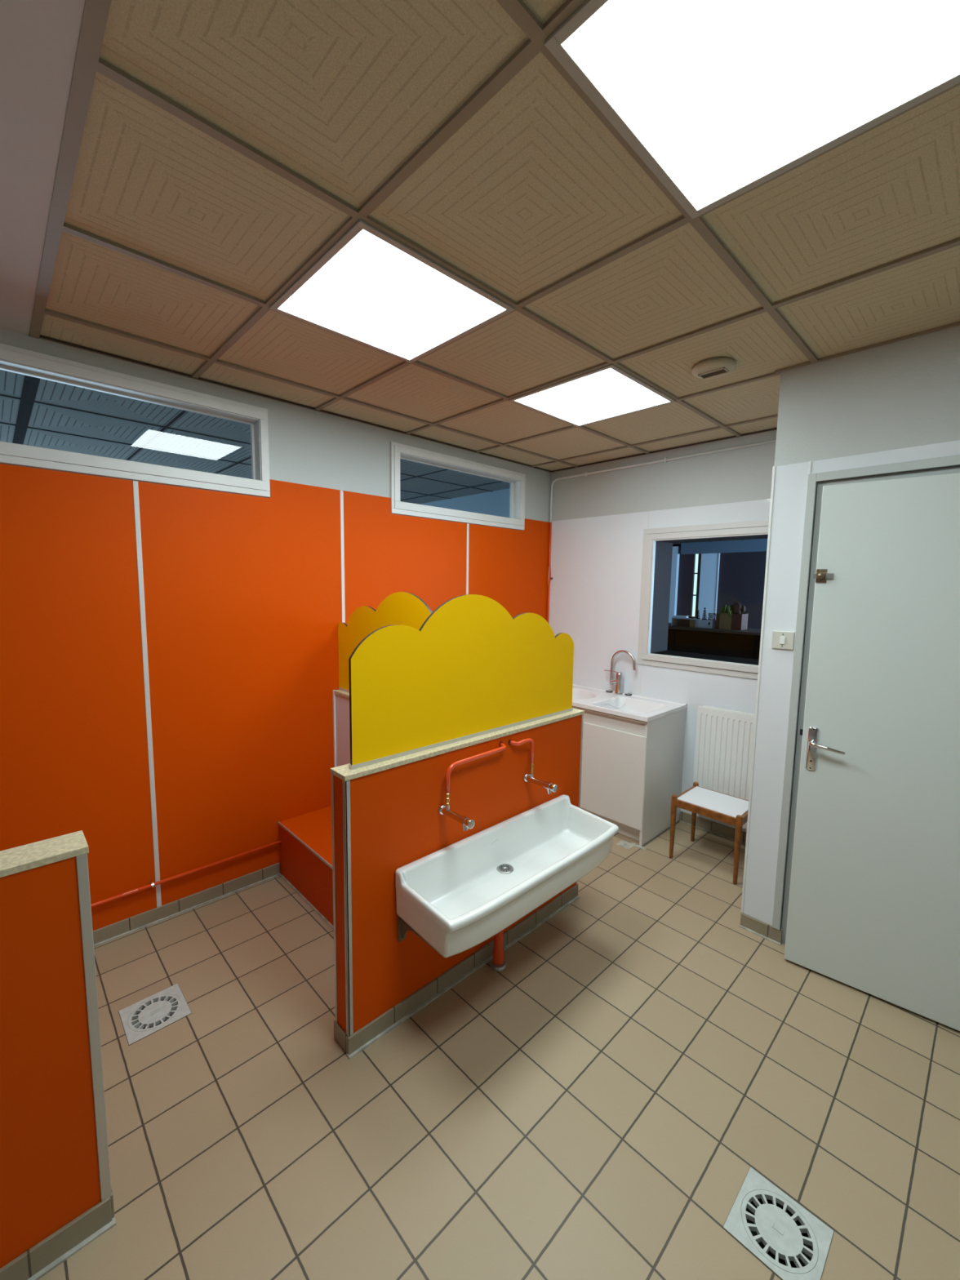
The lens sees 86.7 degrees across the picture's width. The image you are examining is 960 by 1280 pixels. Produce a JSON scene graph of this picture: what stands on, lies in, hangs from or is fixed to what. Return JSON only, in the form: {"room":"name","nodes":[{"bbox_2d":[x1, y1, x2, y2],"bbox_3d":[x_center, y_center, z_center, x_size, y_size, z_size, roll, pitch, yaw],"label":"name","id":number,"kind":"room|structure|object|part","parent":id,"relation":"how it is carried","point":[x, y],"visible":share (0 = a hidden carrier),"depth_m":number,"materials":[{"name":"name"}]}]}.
{"room":"preschool washroom","nodes":[
{"label":"preschool washroom","id":0,"kind":"room"},
{"bbox_2d":[0,369,510,504],"bbox_3d":[-3.494,-1.331,3.694,6.730,0.005,4.729,-5,8,-44],"label":"ceiling","id":1,"kind":"structure","parent":0,"point":[34,411],"depth_m":3.10,"materials":[{"name":"tile"}]},
{"bbox_2d":[0,328,551,930],"bbox_3d":[-1.213,-0.031,2.679,5.054,2.700,0.108,-5,8,-44],"label":"wall","id":2,"kind":"structure","parent":0,"point":[169,654],"depth_m":2.47,"materials":[{"name":"orange paint"}]},
{"bbox_2d":[0,0,85,335],"bbox_3d":[-0.988,-0.978,-0.053,1.727,0.054,3.971,-5,8,-44],"label":"wall","id":3,"kind":"structure","parent":2,"relation":"attached to","point":[39,39],"depth_m":1.06,"materials":[{"name":"grey paint"}]},
{"bbox_3d":[-2.270,0.309,1.629,2.037,2.088,0.006,-5,8,-44],"label":"orange panel","id":4,"kind":"part","parent":2,"relation":"part of","materials":[{"name":"orange laminate"}]},
{"bbox_2d":[0,342,270,497],"bbox_3d":[-1.799,-0.902,2.001,1.883,0.438,0.120,-5,8,-44],"label":"window","id":5,"kind":"structure","parent":2,"relation":"in","point":[14,359],"depth_m":2.22,"materials":[{"name":"white paint"}]},
{"bbox_2d":[90,840,281,907],"bbox_3d":[-2.057,1.195,1.918,2.631,0.026,0.038,-5,8,-44],"label":"pipe","id":6,"kind":"object","parent":2,"relation":"attached to","point":[153,884],"visible":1,"depth_m":2.46,"materials":[{"name":"metal"}]},
{"bbox_2d":[93,862,280,946],"bbox_3d":[-2.066,1.361,1.939,2.627,0.066,0.024,-5,8,-44],"label":"baseboard","id":7,"kind":"structure","parent":2,"relation":"attached to","point":[118,929],"depth_m":2.51,"materials":[{"name":"tile"}]},
{"bbox_3d":[-1.169,0.212,2.682,0.981,2.088,0.006,-5,8,-44],"label":"orange panel","id":8,"kind":"part","parent":2,"relation":"part of","materials":[{"name":"orange laminate"}]},
{"bbox_3d":[-0.455,0.149,3.366,0.965,2.088,0.006,-5,8,-44],"label":"orange panel","id":9,"kind":"part","parent":2,"relation":"part of","materials":[{"name":"orange laminate"}]},
{"bbox_2d":[390,441,525,530],"bbox_3d":[-0.133,-1.044,3.597,1.244,0.429,0.120,-5,8,-44],"label":"window","id":10,"kind":"structure","parent":2,"relation":"in","point":[516,520],"depth_m":3.50,"materials":[{"name":"white paint"}]},
{"bbox_3d":[0.236,0.089,4.028,0.916,2.088,0.006,-5,8,-44],"label":"orange panel","id":11,"kind":"part","parent":2,"relation":"part of","materials":[{"name":"orange laminate"}]},
{"bbox_2d":[0,708,584,1279],"bbox_3d":[-0.840,0.967,1.391,3.688,0.999,0.126,-5,8,-44],"label":"wall","id":12,"kind":"structure","parent":0,"point":[56,1196],"depth_m":1.27,"materials":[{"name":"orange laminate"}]},
{"bbox_3d":[-1.540,1.494,0.713,1.676,0.066,0.010,-5,8,-44],"label":"skirting","id":13,"kind":"part","parent":12,"relation":"part of","materials":[{"name":"tile"}]},
{"bbox_3d":[-0.938,0.956,1.238,0.021,0.914,0.009,-5,8,-44],"label":"corner trim","id":14,"kind":"part","parent":12,"relation":"part of","materials":[{"name":"silver metal"}]},
{"bbox_3d":[-0.970,1.436,1.331,0.006,0.066,0.105,-5,8,-44],"label":"skirting","id":15,"kind":"part","parent":12,"relation":"part of","materials":[{"name":"tile"}]},
{"bbox_3d":[-0.505,0.905,1.769,0.006,0.914,0.013,-5,8,-44],"label":"corner trim","id":16,"kind":"part","parent":12,"relation":"part of","materials":[{"name":"silver metal"}]},
{"bbox_3d":[-0.489,1.395,1.791,0.008,0.064,0.094,-5,8,-44],"label":"skirting","id":17,"kind":"part","parent":12,"relation":"part of","materials":[{"name":"tile"}]},
{"bbox_3d":[-0.449,0.912,1.712,0.007,0.914,0.016,-5,8,-44],"label":"corner trim","id":18,"kind":"part","parent":12,"relation":"part of","materials":[{"name":"silver metal"}]},
{"bbox_3d":[-0.442,0.912,1.712,0.019,0.914,0.007,-5,8,-44],"label":"corner trim","id":19,"kind":"part","parent":12,"relation":"part of","materials":[{"name":"silver metal"}]},
{"bbox_2d":[348,594,573,769],"bbox_3d":[0.016,0.105,2.116,1.248,0.586,0.020,-5,8,-44],"label":"screen","id":20,"kind":"object","parent":12,"relation":"on","point":[472,668],"visible":1,"depth_m":1.99,"materials":[{"name":"yellow laminate"}]},
{"bbox_3d":[0.030,1.357,2.215,1.342,0.064,0.010,-5,8,-44],"label":"skirting","id":21,"kind":"part","parent":12,"relation":"part of","materials":[{"name":"tile"}]},
{"bbox_2d":[437,741,506,831],"bbox_3d":[0.026,0.567,2.007,0.360,0.237,0.176,-5,8,-44],"label":"tap","id":22,"kind":"object","parent":12,"relation":"attached to","point":[466,823],"visible":1,"depth_m":1.93,"materials":[{"name":"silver metal"}]},
{"bbox_2d":[441,804,468,826],"bbox_3d":[-0.096,0.653,1.909,0.031,0.044,0.134,-5,8,-44],"label":"tap","id":23,"kind":"object","parent":22,"relation":"on","point":[446,811],"depth_m":1.90,"materials":[{"name":"silver metal"}]},
{"bbox_3d":[-0.056,0.684,1.871,0.024,0.031,0.026,-5,8,-44],"label":"spout","id":24,"kind":"part","parent":22,"relation":"part of","materials":[{"name":"silver metal"}]},
{"bbox_2d":[395,794,618,971],"bbox_3d":[0.164,1.106,2.088,1.004,0.602,0.333,-5,8,-44],"label":"sink","id":25,"kind":"object","parent":12,"relation":"attached to","point":[463,894],"visible":1,"depth_m":2.01,"materials":[{"name":"white ceramic"}]},
{"bbox_2d":[507,737,557,794],"bbox_3d":[0.228,0.551,2.201,0.140,0.234,0.176,-5,8,-44],"label":"tap","id":26,"kind":"object","parent":12,"relation":"attached to","point":[549,787],"visible":1,"depth_m":2.24,"materials":[{"name":"silver metal"}]},
{"bbox_2d":[526,773,551,790],"bbox_3d":[0.259,0.622,2.249,0.031,0.044,0.134,-5,8,-44],"label":"tap","id":27,"kind":"object","parent":26,"relation":"on","point":[530,778],"depth_m":2.24,"materials":[{"name":"silver metal"}]},
{"bbox_3d":[0.299,0.653,2.210,0.024,0.031,0.026,-5,8,-44],"label":"spout","id":28,"kind":"part","parent":26,"relation":"part of","materials":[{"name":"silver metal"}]},
{"bbox_3d":[0.513,0.829,2.627,0.012,0.914,0.006,-5,8,-44],"label":"corner trim","id":29,"kind":"part","parent":12,"relation":"part of","materials":[{"name":"silver metal"}]},
{"bbox_2d":[333,689,350,767],"bbox_3d":[-0.432,0.838,2.651,0.096,1.001,1.167,-5,8,-44],"label":"wall","id":30,"kind":"structure","parent":0,"point":[341,732],"depth_m":2.95,"materials":[{"name":"white"}]},
{"bbox_3d":[-0.860,0.642,3.019,0.010,0.701,0.014,-5,8,-44],"label":"edge trim","id":31,"kind":"part","parent":30,"relation":"part of","materials":[{"name":"white"}]},
{"bbox_2d":[337,591,431,693],"bbox_3d":[-0.425,0.050,2.571,0.021,0.586,1.155,-5,8,-44],"label":"screen","id":32,"kind":"object","parent":30,"relation":"on","point":[402,608],"visible":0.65,"depth_m":2.68,"materials":[{"name":"yellow laminate"}]},
{"bbox_2d":[418,488,509,517],"bbox_3d":[-1.084,-0.357,6.213,0.100,2.607,4.829,-5,8,-44],"label":"wall","id":33,"kind":"structure","parent":0,"point":[495,503],"depth_m":4.89,"materials":[{"name":"blue"}]},
{"bbox_2d":[28,0,959,472],"bbox_3d":[0.797,-1.115,1.693,3.279,0.012,4.021,-5,8,-44],"label":"ceiling","id":34,"kind":"structure","parent":0,"point":[212,153],"depth_m":1.34,"materials":[{"name":"tile"}]},
{"bbox_2d":[269,219,515,363],"bbox_3d":[-0.301,-1.128,1.731,0.594,0.006,0.594,-5,8,-44],"label":"recessed light","id":35,"kind":"object","parent":34,"relation":"in","point":[370,289],"visible":1,"depth_m":1.67,"materials":[{"name":"white plastic"}]},
{"bbox_2d":[508,364,675,426],"bbox_3d":[0.564,-1.204,2.560,0.594,0.006,0.594,-5,8,-44],"label":"recessed light","id":36,"kind":"object","parent":34,"relation":"in","point":[608,392],"visible":1,"depth_m":2.52,"materials":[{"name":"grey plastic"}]},
{"bbox_2d":[692,357,736,379],"bbox_3d":[0.995,-1.149,2.166,0.172,0.034,0.172,-5,8,-44],"label":"ceiling vent","id":37,"kind":"object","parent":34,"relation":"in","point":[715,367],"visible":1,"depth_m":2.13,"materials":[{"name":"beige plastic"}]},
{"bbox_2d":[544,0,959,218],"bbox_3d":[0.530,-1.025,0.872,0.594,0.006,0.594,-5,8,-44],"label":"recessed light","id":38,"kind":"object","parent":34,"relation":"in","point":[719,100],"visible":1,"depth_m":0.92,"materials":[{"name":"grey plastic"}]},
{"bbox_2d":[38,821,959,1279],"bbox_3d":[0.060,1.471,1.483,5.050,0.001,4.300,-5,8,-44],"label":"floor","id":39,"kind":"structure","parent":0,"point":[600,1104],"depth_m":1.59,"materials":[{"name":"beige tile"}]},
{"bbox_2d":[118,982,191,1045],"bbox_3d":[-1.228,1.431,1.926,0.200,0.053,0.200,-5,8,-44],"label":"floor drain","id":40,"kind":"object","parent":39,"relation":"in","point":[157,1011],"visible":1,"depth_m":1.92,"materials":[{"name":"grey plastic"}]},
{"bbox_2d":[277,805,333,928],"bbox_3d":[-0.593,1.198,2.538,0.354,0.303,1.167,-5,8,-44],"label":"bench","id":41,"kind":"object","parent":39,"relation":"on","point":[305,847],"visible":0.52,"depth_m":2.64,"materials":[{"name":"orange laminate"}]},
{"bbox_3d":[-0.713,1.064,2.406,0.008,0.011,1.167,-5,8,-44],"label":"edge trim","id":42,"kind":"part","parent":41,"relation":"part of","materials":[{"name":"silver metal"}]},
{"bbox_2d":[572,706,685,850],"bbox_3d":[0.778,0.837,3.732,0.628,0.808,1.234,-5,8,-44],"label":"base cabinet","id":43,"kind":"object","parent":39,"relation":"on","point":[632,769],"visible":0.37,"depth_m":3.31,"materials":[{"name":"white plastic"}]},
{"bbox_3d":[0.610,0.457,3.549,0.005,0.018,1.198,-5,8,-44],"label":"rail","id":44,"kind":"part","parent":43,"relation":"part of","materials":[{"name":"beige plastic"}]},
{"bbox_3d":[0.629,0.510,3.572,0.010,0.128,1.164,-5,8,-44],"label":"finger rail","id":45,"kind":"part","parent":43,"relation":"part of","materials":[{"name":"white laminate"}]},
{"bbox_3d":[0.817,0.874,3.380,0.017,0.602,0.596,-5,8,-44],"label":"door","id":46,"kind":"part","parent":43,"relation":"part of","materials":[{"name":"white plastic"}]},
{"bbox_2d":[572,684,687,721],"bbox_3d":[0.800,0.477,3.732,0.550,0.155,1.210,-5,8,-44],"label":"sink","id":47,"kind":"object","parent":43,"relation":"in","point":[641,708],"visible":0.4,"depth_m":3.59,"materials":[{"name":"white ceramic"}]},
{"bbox_2d":[604,692,631,708],"bbox_3d":[1.007,0.440,3.673,0.330,0.079,0.074,-5,8,-44],"label":"plug","id":48,"kind":"object","parent":47,"relation":"attached to","point":[628,693],"visible":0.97,"depth_m":3.75,"materials":[{"name":"silver metal"}]},
{"bbox_2d":[604,649,635,693],"bbox_3d":[1.045,0.234,3.794,0.056,0.328,0.263,-5,8,-44],"label":"kitchen faucet","id":49,"kind":"object","parent":47,"relation":"on","point":[619,681],"visible":1,"depth_m":3.79,"materials":[{"name":"grey metal"}]},
{"bbox_3d":[1.060,0.209,3.768,0.025,0.272,0.210,-5,8,-44],"label":"spout","id":50,"kind":"part","parent":49,"relation":"part of","materials":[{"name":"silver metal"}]},
{"bbox_3d":[1.209,0.883,3.353,0.534,0.808,0.018,-5,8,-44],"label":"panel","id":51,"kind":"part","parent":43,"relation":"part of","materials":[{"name":"white plastic"}]},
{"bbox_2d":[669,782,748,884],"bbox_3d":[1.395,1.129,3.033,0.333,0.390,0.401,-5,8,-44],"label":"stool","id":52,"kind":"object","parent":39,"relation":"on","point":[723,807],"visible":0.79,"depth_m":2.98,"materials":[{"name":"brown wood"}]},
{"bbox_3d":[1.159,1.123,3.061,0.033,0.390,0.033,-5,8,-44],"label":"leg","id":53,"kind":"part","parent":52,"relation":"part of","materials":[{"name":"brown wood"}]},
{"bbox_3d":[1.270,0.961,3.148,0.276,0.044,0.018,-5,8,-44],"label":"rail","id":54,"kind":"part","parent":52,"relation":"part of","materials":[{"name":"brown wood"}]},
{"bbox_3d":[1.375,1.104,3.268,0.033,0.390,0.033,-5,8,-44],"label":"leg","id":55,"kind":"part","parent":52,"relation":"part of","materials":[{"name":"brown wood"}]},
{"bbox_3d":[1.289,0.986,2.913,0.014,0.044,0.344,-5,8,-44],"label":"rail","id":56,"kind":"part","parent":52,"relation":"part of","materials":[{"name":"brown wood"}]},
{"bbox_3d":[1.397,0.961,3.015,0.280,0.018,0.348,-5,8,-44],"label":"seat","id":57,"kind":"part","parent":52,"relation":"part of","materials":[{"name":"white laminate"}]},
{"bbox_3d":[1.505,0.967,3.120,0.014,0.044,0.344,-5,8,-44],"label":"rail","id":58,"kind":"part","parent":52,"relation":"part of","materials":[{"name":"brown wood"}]},
{"bbox_3d":[1.414,1.155,2.798,0.033,0.390,0.033,-5,8,-44],"label":"leg","id":59,"kind":"part","parent":52,"relation":"part of","materials":[{"name":"brown wood"}]},
{"bbox_3d":[1.524,0.992,2.885,0.276,0.044,0.018,-5,8,-44],"label":"rail","id":60,"kind":"part","parent":52,"relation":"part of","materials":[{"name":"brown wood"}]},
{"bbox_2d":[722,1166,834,1279],"bbox_3d":[0.759,1.524,1.298,0.200,0.053,0.200,-5,8,-44],"label":"floor drain","id":61,"kind":"object","parent":39,"relation":"in","point":[789,1240],"visible":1,"depth_m":1.29,"materials":[{"name":"grey plastic"}]},
{"bbox_2d":[547,430,777,832],"bbox_3d":[1.337,-0.105,3.717,0.276,2.700,2.143,-5,8,-44],"label":"wall","id":62,"kind":"structure","parent":0,"point":[599,520],"depth_m":3.71,"materials":[{"name":"grey paint"}]},
{"bbox_2d":[546,439,776,622],"bbox_3d":[1.242,-0.422,3.578,0.024,1.656,1.930,-5,8,-44],"label":"conduit","id":63,"kind":"object","parent":62,"relation":"attached to","point":[665,460],"visible":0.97,"depth_m":3.76,"materials":[{"name":"white painted metal"},{"name":"red orange paint"},{"name":"dark red paint"}]},
{"bbox_2d":[637,520,768,679],"bbox_3d":[1.637,-0.270,3.389,0.314,0.969,1.078,-5,8,-44],"label":"window","id":64,"kind":"structure","parent":62,"relation":"in","point":[657,548],"depth_m":3.59,"materials":[{"name":"grey paint"}]},
{"bbox_3d":[1.644,0.128,3.444,0.278,0.006,0.918,-5,8,-44],"label":"sill","id":65,"kind":"part","parent":64,"relation":"part of","materials":[{"name":"black wood"}]},
{"bbox_2d":[679,810,746,844],"bbox_3d":[1.647,1.262,3.314,0.018,0.074,0.702,-5,8,-44],"label":"baseboard","id":66,"kind":"structure","parent":62,"relation":"attached to","point":[715,828],"depth_m":3.40,"materials":[{"name":"tile"}]},
{"bbox_2d":[693,705,755,829],"bbox_3d":[1.654,0.811,3.200,0.097,0.714,0.573,-5,8,-44],"label":"radiator","id":67,"kind":"object","parent":62,"relation":"attached to","point":[724,738],"visible":0.32,"depth_m":3.23,"materials":[{"name":"white metal"}]},
{"bbox_3d":[1.667,0.811,3.206,0.016,0.714,0.563,-5,8,-44],"label":"panel","id":68,"kind":"part","parent":67,"relation":"part of","materials":[{"name":"white metal"}]},
{"bbox_2d":[668,538,767,628],"bbox_3d":[5.694,-0.592,9.342,0.320,2.600,8.500,-5,8,-44],"label":"wall","id":69,"kind":"structure","parent":0,"point":[732,571],"depth_m":10.13,"materials":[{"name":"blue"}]},
{"bbox_3d":[4.009,-0.736,10.959,0.100,2.500,0.425,-5,8,-44],"label":"pale blue panel","id":70,"kind":"part","parent":69,"relation":"part of","materials":[{"name":"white paint"}]},
{"bbox_2d":[692,553,701,616],"bbox_3d":[4.483,-1.081,10.533,0.080,1.390,0.152,-5,8,-44],"label":"window","id":71,"kind":"structure","parent":69,"relation":"in","point":[698,557],"depth_m":10.53,"materials":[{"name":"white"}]},
{"bbox_3d":[4.625,-0.583,10.380,0.030,2.335,0.345,-5,8,-44],"label":"pale blue panel","id":72,"kind":"part","parent":69,"relation":"part of","materials":[{"name":"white paint"}]},
{"bbox_2d":[672,537,767,544],"bbox_3d":[3.204,-1.623,6.809,6.876,0.004,8.500,-5,8,-44],"label":"ceiling","id":73,"kind":"structure","parent":0,"point":[766,538],"depth_m":10.08,"materials":[{"name":"tile"}]},
{"bbox_2d":[740,325,959,929],"bbox_3d":[2.369,0.102,1.899,0.982,2.700,2.131,-5,8,-44],"label":"wall","id":74,"kind":"structure","parent":0,"point":[898,402],"depth_m":2.14,"materials":[{"name":"grey paint"}]},
{"bbox_2d":[738,912,782,946],"bbox_3d":[1.961,1.438,1.734,0.020,0.066,2.030,-5,8,-44],"label":"baseboard","id":75,"kind":"structure","parent":74,"relation":"attached to","point":[765,931],"depth_m":2.39,"materials":[{"name":"tile"}]},
{"bbox_2d":[771,631,795,649],"bbox_3d":[1.338,0.001,2.250,0.014,0.078,0.086,-5,8,-44],"label":"light switch","id":76,"kind":"object","parent":74,"relation":"attached to","point":[780,639],"visible":1,"depth_m":2.25,"materials":[{"name":"grey plastic"}]},
{"bbox_2d":[772,454,959,1031],"bbox_3d":[1.683,0.391,1.894,0.267,2.106,0.959,-5,8,-44],"label":"door","id":77,"kind":"structure","parent":74,"relation":"in","point":[871,905],"depth_m":1.96,"materials":[{"name":"grey paint"}]},
{"bbox_3d":[1.372,0.449,2.103,0.036,0.182,0.009,6,8,39],"label":"plate","id":78,"kind":"part","parent":77,"relation":"part of","materials":[{"name":"silver metal"}]},
{"bbox_3d":[1.357,-0.256,2.025,0.022,0.022,0.022,-5,8,-44],"label":"bolt knob","id":79,"kind":"part","parent":77,"relation":"part of","materials":[{"name":"gold metal"}]},
{"bbox_3d":[1.367,-0.257,2.037,0.036,0.054,0.014,6,8,39],"label":"bolt plate","id":80,"kind":"part","parent":77,"relation":"part of","materials":[{"name":"gold metal"}]},
{"bbox_3d":[1.392,0.431,2.045,0.049,0.030,0.128,-5,8,-44],"label":"handle","id":81,"kind":"part","parent":77,"relation":"part of","materials":[{"name":"silver metal"}]},
{"label":"floor","id":82,"kind":"structure","parent":0,"visible":0},
{"bbox_2d":[666,622,760,659],"bbox_3d":[2.580,0.469,5.548,0.620,1.205,2.940,-5,8,-44],"label":"sideboard","id":83,"kind":"object","parent":82,"relation":"on","point":[745,643],"visible":0.15,"depth_m":5.24,"materials":[{"name":"black wood"}]},
{"bbox_3d":[1.874,0.390,5.847,0.015,1.040,0.700,-5,8,-44],"label":"door","id":84,"kind":"part","parent":83,"relation":"part of","materials":[{"name":"black wood"}]},
{"bbox_2d":[671,617,702,627],"bbox_3d":[2.299,-0.198,5.651,0.160,0.093,0.283,-5,8,-44],"label":"open box","id":85,"kind":"object","parent":83,"relation":"on","point":[686,622],"visible":0.74,"depth_m":5.60,"materials":[{"name":"grey paint"}]},
{"bbox_2d":[672,615,688,617],"bbox_3d":[2.248,-0.261,5.698,0.120,0.020,0.124,-5,8,-44],"label":"book","id":86,"kind":"object","parent":85,"relation":"on","point":[674,616],"visible":0.98,"depth_m":5.67,"materials":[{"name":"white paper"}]},
{"bbox_2d":[697,619,715,628],"bbox_3d":[2.453,-0.176,5.489,0.143,0.087,0.157,-5,8,-44],"label":"storage box","id":87,"kind":"object","parent":83,"relation":"on","point":[708,624],"visible":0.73,"depth_m":5.43,"materials":[{"name":"grey paint"}]},
{"bbox_2d":[702,607,706,619],"bbox_3d":[2.430,-0.286,5.505,0.052,0.128,0.052,-5,8,-44],"label":"tower","id":88,"kind":"object","parent":87,"relation":"on","point":[704,617],"visible":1,"depth_m":5.50,"materials":[{"name":"black metal"}]},
{"bbox_2d":[707,613,715,620],"bbox_3d":[2.475,-0.250,5.432,0.012,0.072,0.074,-5,8,-44],"label":"number card","id":89,"kind":"object","parent":87,"relation":"on","point":[711,615],"visible":1,"depth_m":5.42,"materials":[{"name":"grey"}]},
{"bbox_3d":[2.373,0.452,5.332,0.015,1.040,0.700,-5,8,-44],"label":"door","id":90,"kind":"part","parent":83,"relation":"part of","materials":[{"name":"black wood"}]},
{"bbox_2d":[715,613,719,628],"bbox_3d":[2.550,-0.203,5.416,0.120,0.160,0.039,-5,8,-44],"label":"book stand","id":91,"kind":"object","parent":83,"relation":"on","point":[717,624],"visible":0.5,"depth_m":5.38,"materials":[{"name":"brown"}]},
{"bbox_2d":[719,613,747,630],"bbox_3d":[2.654,-0.198,5.330,0.170,0.170,0.220,-5,8,-44],"label":"crate","id":92,"kind":"object","parent":83,"relation":"on","point":[738,621],"visible":0.91,"depth_m":5.26,"materials":[{"name":"brown wood"}]},
{"bbox_2d":[718,604,732,619],"bbox_3d":[2.570,-0.266,5.318,0.106,0.209,0.142,-5,8,-44],"label":"leafy plant","id":93,"kind":"object","parent":92,"relation":"in","point":[726,608],"visible":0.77,"depth_m":5.29,"materials":[{"name":"green plant"}]},
{"bbox_2d":[730,602,741,613],"bbox_3d":[2.670,-0.326,5.296,0.116,0.134,0.105,3,6,20],"label":"toy","id":94,"kind":"object","parent":92,"relation":"in","point":[735,607],"visible":0.91,"depth_m":5.26,"materials":[{"name":"brown fabric"}]},
{"bbox_2d":[740,605,746,613],"bbox_3d":[2.715,-0.321,5.265,0.064,0.079,0.058,4,7,27],"label":"toy","id":95,"kind":"object","parent":92,"relation":"in","point":[743,609],"visible":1,"depth_m":5.24,"materials":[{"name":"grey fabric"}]},
{"bbox_3d":[2.993,0.528,4.691,0.015,1.040,1.050,-5,8,-44],"label":"door","id":96,"kind":"part","parent":83,"relation":"part of","materials":[{"name":"black wood"}]}
]}

